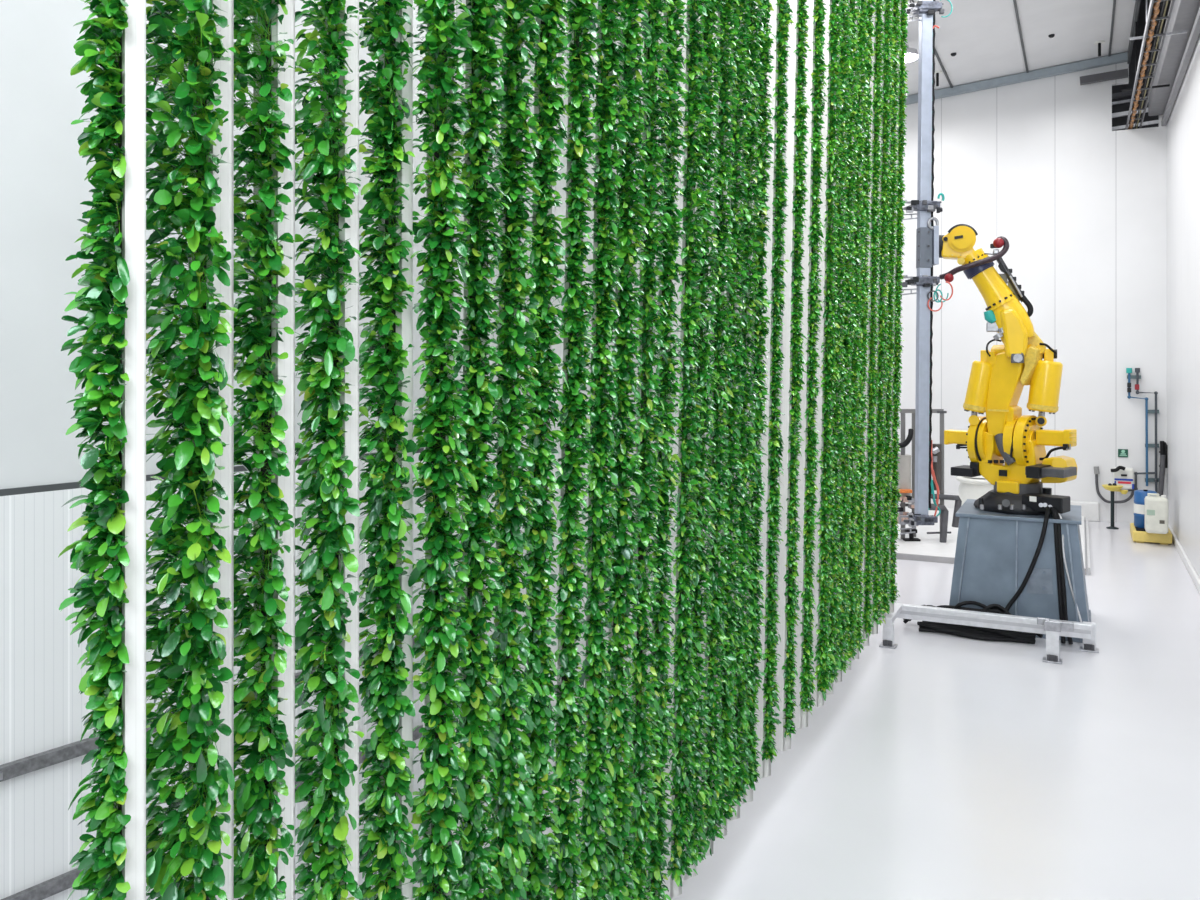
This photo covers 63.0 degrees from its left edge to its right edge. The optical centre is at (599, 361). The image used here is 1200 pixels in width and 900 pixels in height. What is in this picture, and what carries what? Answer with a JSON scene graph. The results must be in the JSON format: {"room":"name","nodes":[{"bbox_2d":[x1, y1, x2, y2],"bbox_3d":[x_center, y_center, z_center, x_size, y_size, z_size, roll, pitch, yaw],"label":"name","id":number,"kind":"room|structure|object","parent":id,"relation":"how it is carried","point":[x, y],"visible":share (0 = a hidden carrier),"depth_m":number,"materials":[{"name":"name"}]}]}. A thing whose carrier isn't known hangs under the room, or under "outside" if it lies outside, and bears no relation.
{"room":"indoor vertical farm","nodes":[
{"label":"indoor vertical farm","id":0,"kind":"room"},
{"bbox_2d":[0,0,820,899],"bbox_3d":[-1.466,-1.400,7.537,0.150,11.200,18.400,0,0,35],"label":"wall","id":1,"kind":"structure","parent":0,"point":[43,187],"depth_m":5.31,"materials":[{"name":"white paint"}]},
{"bbox_2d":[0,527,778,781],"bbox_3d":[-1.387,2.130,7.481,0.055,0.070,18.400,0,0,36],"label":"trim","id":2,"kind":"structure","parent":1,"relation":"attached to","point":[63,753],"depth_m":5.26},
{"bbox_2d":[0,414,780,495],"bbox_3d":[-1.466,0.688,7.537,0.120,0.045,18.400,0,0,35],"label":"trim","id":3,"kind":"structure","parent":1,"relation":"attached to","point":[71,485],"depth_m":5.34,"materials":[{"name":"grey metal"}]},
{"bbox_2d":[1,570,811,899],"bbox_3d":[-1.387,2.830,7.481,0.055,0.070,18.400,0,0,36],"label":"trim","id":4,"kind":"structure","parent":1,"relation":"attached to","point":[62,882],"depth_m":5.28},
{"bbox_2d":[834,0,863,682],"bbox_3d":[2.890,-1.227,11.425,0.396,9.935,0.308,0,0,-7],"label":"tower","id":5,"kind":"object","parent":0,"point":[843,535],"visible":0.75,"depth_m":11.40,"materials":[{"name":"plant"}]},
{"bbox_2d":[660,521,1199,899],"bbox_3d":[2.126,4.250,13.434,16.000,0.100,34.000,0,0,26],"label":"floor","id":6,"kind":"structure","parent":0,"point":[939,766],"depth_m":10.15,"materials":[{"name":"white concrete"}]},
{"bbox_2d":[903,601,1042,637],"bbox_3d":[5.743,3.940,15.197,2.061,0.482,0.313,0,0,26],"label":"heap","id":7,"kind":"object","parent":6,"relation":"on","point":[992,608],"visible":0.23,"depth_m":15.14,"materials":[{"name":"black rubber"}]},
{"bbox_2d":[919,622,1035,643],"bbox_3d":[5.729,4.122,14.937,1.667,0.130,0.333,0,0,26],"label":"heap","id":8,"kind":"object","parent":6,"relation":"on","point":[973,632],"visible":0.98,"depth_m":14.88,"materials":[{"name":"black rubber"}]},
{"bbox_2d":[879,603,1098,663],"bbox_3d":[5.695,3.910,14.371,2.968,0.580,1.143,0,0,23],"label":"frame","id":9,"kind":"object","parent":6,"relation":"on","point":[1053,628],"visible":0.98,"depth_m":14.50,"materials":[{"name":"metal"}]},
{"bbox_2d":[895,553,1085,574],"bbox_3d":[4.189,4.140,21.966,12.020,0.125,0.050,0,0,26],"label":"trim","id":10,"kind":"structure","parent":6,"relation":"on","point":[903,556],"depth_m":20.63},
{"bbox_2d":[949,499,1090,642],"bbox_3d":[6.821,3.301,15.924,2.080,1.798,2.220,0,0,26],"label":"pedestal","id":11,"kind":"object","parent":6,"relation":"on","point":[994,554],"visible":0.79,"depth_m":15.20,"materials":[{"name":"grey metal"}]},
{"bbox_2d":[899,0,1076,534],"bbox_3d":[6.326,-2.028,15.971,2.614,9.605,1.794,0,0,26],"label":"robot","id":12,"kind":"object","parent":11,"relation":"on","point":[996,383],"visible":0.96,"depth_m":15.77,"materials":[{"name":"yellow metal"}]},
{"bbox_2d":[995,506,1049,630],"bbox_3d":[6.216,3.221,14.994,1.476,1.989,0.272,0,0,-2],"label":"power cable","id":13,"kind":"object","parent":12,"relation":"hanging from","point":[1047,513],"visible":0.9,"depth_m":14.93,"materials":[{"name":"black rubber"}]},
{"bbox_2d":[1050,507,1065,643],"bbox_3d":[6.934,3.206,14.820,0.098,1.947,0.680,0,0,10],"label":"power cable","id":14,"kind":"object","parent":12,"relation":"hanging from","point":[1052,510],"visible":0.87,"depth_m":14.78,"materials":[{"name":"black rubber"}]},
{"bbox_2d":[1053,507,1072,644],"bbox_3d":[6.978,3.207,14.803,0.087,1.944,0.716,0,0,5],"label":"power cable","id":15,"kind":"object","parent":12,"relation":"hanging from","point":[1064,598],"visible":0.86,"depth_m":14.75,"materials":[{"name":"black rubber"}]},
{"bbox_2d":[1069,432,1076,442],"bbox_3d":[7.370,1.176,15.270,0.100,0.158,0.030,0,0,45],"label":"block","id":16,"kind":"object","parent":12,"relation":"attached to","point":[1071,437],"depth_m":15.28,"materials":[{"name":"yellow metal"}]},
{"bbox_2d":[1058,513,1081,621],"bbox_3d":[7.098,3.220,14.777,0.135,1.919,0.762,0,0,-15],"label":"cable","id":17,"kind":"object","parent":11,"relation":"attached to","point":[1063,550],"visible":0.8,"depth_m":14.78,"materials":[{"name":"rubber"}]},
{"bbox_2d":[1086,518,1089,574],"bbox_3d":[11.140,4.125,22.381,0.050,0.150,6.900,0,0,26],"label":"trim","id":18,"kind":"structure","parent":6,"relation":"on","point":[1087,529],"depth_m":21.28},
{"bbox_2d":[1102,483,1127,528],"bbox_3d":[12.957,3.626,24.727,0.537,1.147,0.477,0,0,-13],"label":"station","id":19,"kind":"object","parent":6,"relation":"on","point":[1113,487],"visible":1,"depth_m":24.67,"materials":[{"name":"black paint"}]},
{"bbox_2d":[1102,484,1122,490],"bbox_3d":[12.928,3.184,24.721,0.480,0.140,0.480,0,0,26],"label":"bowl","id":20,"kind":"object","parent":19,"relation":"on","point":[1111,487],"depth_m":24.60,"materials":[{"name":"yellow plastic"}]},
{"bbox_2d":[1130,523,1171,544],"bbox_3d":[13.034,4.050,23.202,0.802,0.300,1.350,0,0,26],"label":"pallet","id":21,"kind":"object","parent":6,"relation":"on","point":[1139,535],"visible":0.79,"depth_m":22.64,"materials":[{"name":"yellow plastic"}]},
{"bbox_2d":[1134,490,1156,527],"bbox_3d":[12.894,3.460,23.164,0.501,0.880,0.501,0,0,26],"label":"drum","id":22,"kind":"object","parent":21,"relation":"on","point":[1139,495],"visible":0.53,"depth_m":23.04,"materials":[{"name":"blue plastic"}]},
{"bbox_2d":[1145,493,1167,533],"bbox_3d":[12.712,3.453,22.392,0.460,0.895,0.408,0,0,26],"label":"jug","id":23,"kind":"object","parent":21,"relation":"on","point":[1156,506],"visible":1,"depth_m":22.23,"materials":[{"name":"plastic"}]},
{"bbox_2d":[1147,510,1154,514],"bbox_3d":[12.517,3.420,22.265,0.160,0.120,0.008,0,0,26],"label":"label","id":24,"kind":"object","parent":23,"relation":"attached to","point":[1149,512],"depth_m":22.26,"materials":[{"name":"paper"}]},
{"bbox_2d":[904,0,1135,95],"bbox_3d":[0.833,-7.571,14.068,13.120,1.355,32.000,0,0,26],"label":"ceiling","id":25,"kind":"structure","parent":0,"point":[984,37],"depth_m":23.53,"materials":[{"name":"white paint"}]},
{"bbox_2d":[904,44,918,62],"bbox_3d":[7.195,-7.326,23.194,0.680,0.350,0.680,0,0,26],"label":"lamp","id":26,"kind":"object","parent":25,"relation":"hanging from","point":[912,54],"visible":0.44,"depth_m":22.96,"materials":[{"name":"metal"}]},
{"bbox_2d":[910,0,952,87],"bbox_3d":[2.845,-7.643,13.082,0.050,0.050,32.000,0,0,26],"label":"trim","id":27,"kind":"structure","parent":25,"relation":"attached to","point":[911,1],"depth_m":25.35,"materials":[{"name":"grey metal"}]},
{"bbox_2d":[935,70,941,85],"bbox_3d":[8.906,-7.473,25.861,0.238,0.379,0.238,0,0,26],"label":"rod","id":28,"kind":"object","parent":25,"relation":"hanging from","point":[937,73],"visible":0.82,"depth_m":25.83,"materials":[{"name":"black metal"}]},
{"bbox_2d":[1013,0,1028,72],"bbox_3d":[4.578,-7.813,12.233,0.050,0.050,32.000,0,0,26],"label":"trim","id":29,"kind":"structure","parent":25,"relation":"attached to","point":[1014,1],"depth_m":23.30,"materials":[{"name":"grey metal"}]},
{"bbox_2d":[1094,40,1104,55],"bbox_3d":[12.470,-7.819,24.465,0.238,0.360,0.238,0,0,26],"label":"rod","id":30,"kind":"object","parent":25,"relation":"hanging from","point":[1100,42],"visible":1,"depth_m":24.43,"materials":[{"name":"black metal"}]},
{"bbox_2d":[1108,0,1115,56],"bbox_3d":[6.338,-7.986,11.371,0.050,0.050,32.000,0,0,26],"label":"trim","id":31,"kind":"structure","parent":25,"relation":"attached to","point":[1114,1],"depth_m":23.25,"materials":[{"name":"grey metal"}]},
{"bbox_3d":[1.608,-6.969,9.011,0.160,1.518,15.000,0,0,26],"label":"rail","id":32,"kind":"object","parent":25,"relation":"hanging from","visible":0},
{"bbox_2d":[58,0,145,899],"bbox_3d":[-1.456,-1.228,2.868,0.246,9.935,0.240,0,0,-4],"label":"tower","id":33,"kind":"object","parent":32,"relation":"hanging from","point":[114,864],"visible":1,"depth_m":2.85,"materials":[{"name":"plant"}]},
{"bbox_2d":[146,0,237,899],"bbox_3d":[-1.346,-1.228,3.091,0.423,9.935,0.385,0,0,15],"label":"tower","id":34,"kind":"object","parent":32,"relation":"hanging from","point":[201,409],"visible":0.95,"depth_m":3.08,"materials":[{"name":"plant"}]},
{"bbox_2d":[233,0,295,899],"bbox_3d":[-1.206,-1.228,3.354,0.333,9.935,0.318,0,0,-22],"label":"tower","id":35,"kind":"object","parent":32,"relation":"hanging from","point":[264,796],"visible":0.89,"depth_m":3.36,"materials":[{"name":"plant"}]},
{"bbox_2d":[295,0,363,899],"bbox_3d":[-1.053,-1.228,3.668,0.329,9.935,0.325,0,0,-16],"label":"tower","id":36,"kind":"object","parent":32,"relation":"hanging from","point":[330,574],"visible":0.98,"depth_m":3.66,"materials":[{"name":"plant"}]},
{"bbox_2d":[359,0,418,899],"bbox_3d":[-0.886,-1.228,3.994,0.305,9.935,0.288,0,0,-36],"label":"tower","id":37,"kind":"object","parent":32,"relation":"hanging from","point":[388,524],"visible":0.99,"depth_m":3.98,"materials":[{"name":"plant"}]},
{"bbox_2d":[408,0,476,899],"bbox_3d":[-0.673,-1.227,4.156,0.308,9.935,0.304,0,0,-20],"label":"tower","id":38,"kind":"object","parent":32,"relation":"hanging from","point":[439,859],"visible":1,"depth_m":4.12,"materials":[{"name":"plant"}]},
{"bbox_2d":[451,0,514,899],"bbox_3d":[-0.540,-1.228,4.431,0.316,9.936,0.300,0,0,-5],"label":"tower","id":39,"kind":"object","parent":32,"relation":"hanging from","point":[479,206],"visible":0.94,"depth_m":4.40,"materials":[{"name":"plant"}]},
{"bbox_2d":[482,0,549,899],"bbox_3d":[-0.434,-1.227,4.686,0.366,9.936,0.334,0,0,35],"label":"tower","id":40,"kind":"object","parent":32,"relation":"hanging from","point":[511,833],"visible":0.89,"depth_m":4.66,"materials":[{"name":"plant"}]},
{"bbox_2d":[515,0,575,899],"bbox_3d":[-0.277,-1.227,4.985,0.354,9.935,0.298,0,0,-13],"label":"tower","id":41,"kind":"object","parent":32,"relation":"hanging from","point":[545,257],"visible":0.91,"depth_m":4.94,"materials":[{"name":"plant"}]},
{"bbox_2d":[543,0,604,899],"bbox_3d":[-0.144,-1.227,5.309,0.322,9.935,0.305,0,0,-23],"label":"tower","id":42,"kind":"object","parent":32,"relation":"hanging from","point":[573,186],"visible":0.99,"depth_m":5.26,"materials":[{"name":"plant"}]},
{"bbox_2d":[572,0,634,899],"bbox_3d":[-0.010,-1.227,5.599,0.343,9.935,0.313,0,0,-35],"label":"tower","id":43,"kind":"object","parent":32,"relation":"hanging from","point":[594,808],"visible":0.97,"depth_m":5.56,"materials":[{"name":"plant"}]},
{"bbox_2d":[598,0,657,899],"bbox_3d":[0.153,-1.227,5.857,0.397,9.935,0.313,0,0,-2],"label":"tower","id":44,"kind":"object","parent":32,"relation":"hanging from","point":[630,198],"visible":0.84,"depth_m":5.83,"materials":[{"name":"plant"}]},
{"bbox_2d":[620,0,678,899],"bbox_3d":[0.307,-1.227,6.186,0.378,9.935,0.317,0,0,-9],"label":"tower","id":45,"kind":"object","parent":32,"relation":"hanging from","point":[643,816],"visible":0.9,"depth_m":6.16,"materials":[{"name":"plant"}]},
{"bbox_2d":[643,0,688,899],"bbox_3d":[0.428,-1.227,6.473,0.359,9.935,0.280,0,0,-5],"label":"tower","id":46,"kind":"object","parent":32,"relation":"hanging from","point":[661,628],"visible":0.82,"depth_m":6.44,"materials":[{"name":"plant"}]},
{"bbox_2d":[661,0,712,897],"bbox_3d":[0.606,-1.227,6.840,0.370,9.935,0.281,0,0,-2],"label":"tower","id":47,"kind":"object","parent":32,"relation":"hanging from","point":[687,310],"visible":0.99,"depth_m":6.81,"materials":[{"name":"plant"}]},
{"bbox_2d":[682,0,725,879],"bbox_3d":[0.750,-1.227,7.084,0.384,9.935,0.308,0,0,-9],"label":"tower","id":48,"kind":"object","parent":32,"relation":"hanging from","point":[704,379],"visible":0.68,"depth_m":7.06,"materials":[{"name":"plant"}]},
{"bbox_2d":[697,0,741,855],"bbox_3d":[0.895,-1.227,7.403,0.366,9.935,0.295,0,0,-2],"label":"tower","id":49,"kind":"object","parent":32,"relation":"hanging from","point":[713,743],"visible":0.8,"depth_m":7.38,"materials":[{"name":"plant"}]},
{"bbox_2d":[715,0,756,838],"bbox_3d":[1.050,-1.227,7.694,0.385,9.935,0.307,0,0,-5],"label":"tower","id":50,"kind":"object","parent":32,"relation":"hanging from","point":[726,811],"visible":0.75,"depth_m":7.67,"materials":[{"name":"plant"}]},
{"bbox_2d":[728,0,768,820],"bbox_3d":[1.197,-1.227,7.994,0.377,9.935,0.302,0,0,-9],"label":"tower","id":51,"kind":"object","parent":32,"relation":"hanging from","point":[742,753],"visible":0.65,"depth_m":7.96,"materials":[{"name":"plant"}]},
{"bbox_2d":[740,0,775,803],"bbox_3d":[1.330,-1.227,8.327,0.328,9.935,0.284,0,0,-23],"label":"tower","id":52,"kind":"object","parent":32,"relation":"hanging from","point":[760,326],"visible":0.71,"depth_m":8.29,"materials":[{"name":"plant"}]},
{"bbox_2d":[754,0,793,777],"bbox_3d":[1.572,-1.227,8.837,0.358,9.935,0.245,0,0,-2],"label":"tower","id":53,"kind":"object","parent":32,"relation":"hanging from","point":[772,444],"visible":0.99,"depth_m":8.81,"materials":[{"name":"plastic"}]},
{"bbox_2d":[774,0,811,750],"bbox_3d":[1.879,-1.227,9.448,0.319,9.935,0.284,0,0,-21],"label":"tower","id":54,"kind":"object","parent":32,"relation":"hanging from","point":[792,382],"visible":1,"depth_m":9.42,"materials":[{"name":"plastic"}]},
{"bbox_2d":[792,0,827,728],"bbox_3d":[2.163,-1.227,10.029,0.350,9.935,0.262,0,0,-8],"label":"tower","id":55,"kind":"object","parent":32,"relation":"hanging from","point":[814,94],"visible":1,"depth_m":10.00,"materials":[{"name":"plastic"}]},
{"bbox_2d":[810,0,845,706],"bbox_3d":[2.488,-1.227,10.634,0.391,9.935,0.291,0,0,-6],"label":"tower","id":56,"kind":"object","parent":32,"relation":"hanging from","point":[821,646],"visible":1,"depth_m":10.62,"materials":[{"name":"plant"}]},
{"bbox_2d":[825,0,853,694],"bbox_3d":[2.670,-1.227,11.012,0.380,9.935,0.289,0,0,-2],"label":"tower","id":57,"kind":"object","parent":32,"relation":"hanging from","point":[841,234],"visible":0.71,"depth_m":10.98,"materials":[{"name":"plant"}]},
{"bbox_2d":[843,0,871,669],"bbox_3d":[3.103,-1.227,11.877,0.395,9.935,0.285,0,0,-3],"label":"tower","id":58,"kind":"object","parent":32,"relation":"hanging from","point":[852,567],"visible":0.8,"depth_m":11.84,"materials":[{"name":"plant"}]},
{"bbox_2d":[851,0,875,659],"bbox_3d":[3.301,-1.227,12.322,0.365,9.935,0.257,0,0,-7],"label":"tower","id":59,"kind":"object","parent":32,"relation":"hanging from","point":[861,464],"visible":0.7,"depth_m":12.28,"materials":[{"name":"plant"}]},
{"bbox_2d":[860,0,886,646],"bbox_3d":[3.586,-1.227,12.893,0.377,9.935,0.259,0,0,-2],"label":"tower","id":60,"kind":"object","parent":32,"relation":"hanging from","point":[877,109],"visible":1,"depth_m":12.86,"materials":[{"name":"plant"}]},
{"bbox_2d":[870,0,897,634],"bbox_3d":[3.882,-1.227,13.460,0.395,9.935,0.299,0,0,-12],"label":"tower","id":61,"kind":"object","parent":32,"relation":"hanging from","point":[887,78],"visible":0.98,"depth_m":13.42,"materials":[{"name":"plant"}]},
{"bbox_2d":[878,0,902,623],"bbox_3d":[4.143,-1.227,14.008,0.388,9.935,0.272,0,0,-2],"label":"tower","id":62,"kind":"object","parent":32,"relation":"hanging from","point":[887,464],"visible":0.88,"depth_m":13.98,"materials":[{"name":"plant"}]},
{"bbox_2d":[887,0,908,612],"bbox_3d":[4.437,-1.227,14.614,0.388,9.935,0.257,0,0,-2],"label":"tower","id":63,"kind":"object","parent":32,"relation":"hanging from","point":[896,386],"visible":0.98,"depth_m":14.58,"materials":[{"name":"plastic"}]},
{"bbox_2d":[897,36,1166,522],"bbox_3d":[8.400,-2.100,28.289,14.200,12.600,0.200,0,0,26],"label":"wall","id":64,"kind":"structure","parent":0,"point":[1079,203],"depth_m":26.18,"materials":[{"name":"white paint"}]},
{"bbox_2d":[895,505,1085,568],"bbox_3d":[5.808,4.140,25.271,12.000,0.120,7.300,0,0,26],"label":"platform","id":65,"kind":"object","parent":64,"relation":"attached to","point":[930,544],"depth_m":22.27,"materials":[{"name":"paint"}]},
{"bbox_2d":[897,409,950,540],"bbox_3d":[7.329,2.583,22.591,1.289,2.995,0.725,0,0,-13],"label":"process skid","id":66,"kind":"object","parent":65,"relation":"on","point":[937,464],"visible":0.58,"depth_m":22.50,"materials":[{"name":"grey metal"}]},
{"bbox_2d":[931,494,961,527],"bbox_3d":[7.939,3.408,22.500,0.733,0.780,0.150,0,0,0],"label":"pipe","id":67,"kind":"object","parent":66,"relation":"attached to","point":[955,522],"visible":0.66,"depth_m":22.44,"materials":[{"name":"grey metal"}]},
{"bbox_2d":[929,505,948,542],"bbox_3d":[7.661,3.671,22.192,0.466,0.867,0.157,0,0,-3],"label":"pipe","id":68,"kind":"object","parent":65,"relation":"on","point":[944,512],"visible":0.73,"depth_m":22.14,"materials":[{"name":"grey metal"}]},
{"bbox_2d":[956,461,993,505],"bbox_3d":[9.589,3.165,24.600,1.232,1.830,1.232,0,0,26],"label":"basin","id":69,"kind":"object","parent":65,"relation":"on","point":[976,487],"visible":0.26,"depth_m":24.23,"materials":[{"name":"white ceramic"}]},
{"bbox_2d":[898,493,1098,521],"bbox_3d":[7.341,3.950,28.629,12.900,0.500,0.120,0,0,26],"label":"baseboard","id":70,"kind":"structure","parent":64,"relation":"attached to","point":[1090,510],"depth_m":25.88,"materials":[{"name":"paint"}]},
{"bbox_2d":[904,52,1127,104],"bbox_3d":[7.818,-7.351,28.329,13.138,1.354,0.200,0,0,26],"label":"trim","id":71,"kind":"structure","parent":64,"relation":"attached to","point":[1121,57],"depth_m":26.43,"materials":[{"name":"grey metal"}]},
{"bbox_2d":[1111,466,1133,488],"bbox_3d":[13.533,2.978,25.404,0.538,0.608,0.466,0,0,26],"label":"wall dispenser","id":72,"kind":"object","parent":64,"relation":"attached to","point":[1123,476],"visible":0.93,"depth_m":25.28,"materials":[{"name":"white plastic"}]},
{"bbox_2d":[1094,466,1134,502],"bbox_3d":[13.422,3.219,25.584,0.959,0.954,0.128,0,0,26],"label":"hose","id":73,"kind":"object","parent":72,"relation":"hanging from","point":[1096,468],"visible":0.96,"depth_m":25.70,"materials":[{"name":"grey rubber"}]},
{"bbox_2d":[1118,449,1127,456],"bbox_3d":[13.650,2.379,25.578,0.230,0.207,0.030,0,0,26],"label":"safety sign","id":74,"kind":"object","parent":64,"relation":"attached to","point":[1121,452],"visible":1,"depth_m":25.57,"materials":[{"name":"green plastic"}]},
{"bbox_2d":[1127,375,1140,378],"bbox_3d":[13.857,0.389,25.432,0.320,0.092,0.130,0,0,26],"label":"bracket","id":75,"kind":"object","parent":64,"relation":"attached to","point":[1131,376],"visible":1,"depth_m":25.38,"materials":[{"name":"grey metal"}]},
{"bbox_2d":[1135,368,1157,492],"bbox_3d":[14.082,1.785,25.261,0.521,3.260,0.118,0,0,26],"label":"pipe","id":76,"kind":"object","parent":75,"relation":"attached to","point":[1137,370],"visible":0.98,"depth_m":25.15,"materials":[{"name":"metal"}]},
{"bbox_2d":[1128,472,1154,491],"bbox_3d":[13.980,3.094,25.311,0.621,0.543,0.090,0,0,26],"label":"pipe","id":77,"kind":"object","parent":76,"relation":"attached to","point":[1135,473],"visible":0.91,"depth_m":25.33,"materials":[{"name":"grey metal"}]},
{"bbox_2d":[1127,0,1140,63],"bbox_3d":[6.742,-8.220,11.173,0.060,0.900,32.000,0,0,26],"label":"trim","id":78,"kind":"structure","parent":64,"relation":"attached to","point":[1137,2],"depth_m":23.07,"materials":[{"name":"grey metal"}]},
{"bbox_2d":[1125,0,1174,129],"bbox_3d":[6.850,-6.140,11.121,0.350,0.140,35.000,0,0,26],"label":"cable tray","id":79,"kind":"object","parent":64,"relation":"attached to","point":[1156,4],"visible":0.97,"depth_m":19.71,"materials":[{"name":"grey metal"}]},
{"bbox_2d":[1122,22,1169,91],"bbox_3d":[12.420,-7.430,22.311,0.950,2.420,0.050,0,0,26],"label":"strut","id":80,"kind":"object","parent":79,"relation":"attached to","point":[1166,85],"visible":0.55,"depth_m":22.38,"materials":[{"name":"grey metal"}]},
{"bbox_2d":[1130,0,1186,39],"bbox_3d":[10.661,-7.430,18.719,0.950,2.420,0.050,0,0,26],"label":"strut","id":81,"kind":"object","parent":79,"relation":"attached to","point":[1185,31],"visible":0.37,"depth_m":18.79,"materials":[{"name":"silver metal"}]},
{"bbox_2d":[1145,478,1158,481],"bbox_3d":[14.223,3.039,25.253,0.319,0.106,0.130,0,0,26],"label":"bracket","id":82,"kind":"object","parent":64,"relation":"attached to","point":[1149,479],"visible":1,"depth_m":25.20,"materials":[{"name":"grey metal"}]},
{"bbox_2d":[1145,444,1158,446],"bbox_3d":[14.223,2.151,25.253,0.318,0.102,0.130,0,0,26],"label":"bracket","id":83,"kind":"object","parent":64,"relation":"attached to","point":[1149,445],"visible":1,"depth_m":25.20,"materials":[{"name":"grey metal"}]},
{"bbox_3d":[14.228,1.275,25.251,0.305,0.097,0.130,0,0,26],"label":"bracket","id":84,"kind":"object","parent":64,"relation":"attached to","visible":0},
{"bbox_2d":[1126,368,1147,485],"bbox_3d":[13.898,1.676,25.351,0.505,3.040,0.138,0,0,26],"label":"pipe","id":85,"kind":"object","parent":84,"relation":"attached to","point":[1128,370],"visible":1,"depth_m":25.23,"materials":[{"name":"metal"}]},
{"bbox_2d":[1080,69,1127,84],"bbox_3d":[13.146,-7.436,25.574,1.125,0.256,0.160,0,0,26],"label":"beam","id":86,"kind":"structure","parent":0,"point":[1118,74],"depth_m":25.51,"materials":[{"name":"grey metal"}]},
{"bbox_2d":[1112,96,1146,104],"bbox_3d":[14.117,-6.960,26.095,1.805,0.190,0.070,0,0,28],"label":"beam","id":87,"kind":"structure","parent":0,"point":[1127,100],"depth_m":26.15,"materials":[{"name":"silver metal"}]},
{"bbox_2d":[1112,108,1147,117],"bbox_3d":[14.065,-6.610,25.988,1.807,0.220,0.100,0,0,28],"label":"beam","id":88,"kind":"structure","parent":0,"point":[1125,113],"depth_m":26.04,"materials":[{"name":"metal"}]},
{"bbox_2d":[1112,89,1148,98],"bbox_3d":[14.223,-7.210,26.311,1.809,0.240,0.120,0,0,28],"label":"beam","id":89,"kind":"structure","parent":0,"point":[1126,93],"depth_m":26.33,"materials":[{"name":"grey metal"}]},
{"bbox_2d":[1112,120,1158,130],"bbox_3d":[14.170,-6.310,26.203,1.806,0.200,0.080,0,0,28],"label":"beam","id":90,"kind":"structure","parent":0,"point":[1153,121],"depth_m":26.07,"materials":[{"name":"metal"}]},
{"bbox_2d":[1112,40,1158,130],"bbox_3d":[14.451,-7.200,26.550,2.400,3.400,0.100,0,0,26],"label":"trim","id":91,"kind":"structure","parent":0,"point":[1117,121],"depth_m":26.50,"materials":[{"name":"black metal"}]},
{"bbox_2d":[1167,35,1199,578],"bbox_3d":[7.604,-2.200,10.751,0.200,12.800,32.000,0,0,26],"label":"wall","id":92,"kind":"structure","parent":0,"point":[1183,125],"depth_m":20.69,"materials":[{"name":"white paint"}]},
{"bbox_2d":[1134,0,1170,41],"bbox_3d":[7.464,-8.700,11.488,1.600,0.100,34.000,0,0,26],"label":"cable tray","id":93,"kind":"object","parent":92,"relation":"attached to","point":[1141,21],"depth_m":24.68,"materials":[{"name":"metal"}]},
{"bbox_2d":[1158,441,1167,495],"bbox_3d":[14.348,2.767,24.994,0.241,1.507,0.235,0,0,26],"label":"spray lance","id":94,"kind":"object","parent":92,"relation":"attached to","point":[1163,451],"visible":0.91,"depth_m":24.92,"materials":[{"name":"black plastic"}]},
{"bbox_2d":[1148,0,1199,115],"bbox_3d":[7.317,-6.550,10.892,0.400,0.450,31.800,0,0,26],"label":"trim","id":95,"kind":"structure","parent":92,"relation":"attached to","point":[1184,12],"depth_m":20.16,"materials":[{"name":"grey metal"}]},
{"bbox_2d":[1161,7,1199,125],"bbox_3d":[7.452,-6.120,10.826,0.120,0.160,31.800,0,0,26],"label":"trim","id":96,"kind":"structure","parent":92,"relation":"attached to","point":[1195,32],"depth_m":20.18,"materials":[{"name":"grey metal"}]},
{"bbox_2d":[1168,522,1199,592],"bbox_3d":[7.487,4.110,10.808,0.060,0.180,31.800,0,0,26],"label":"baseboard","id":97,"kind":"structure","parent":92,"relation":"attached to","point":[1192,572],"depth_m":20.07,"materials":[{"name":"paint"}]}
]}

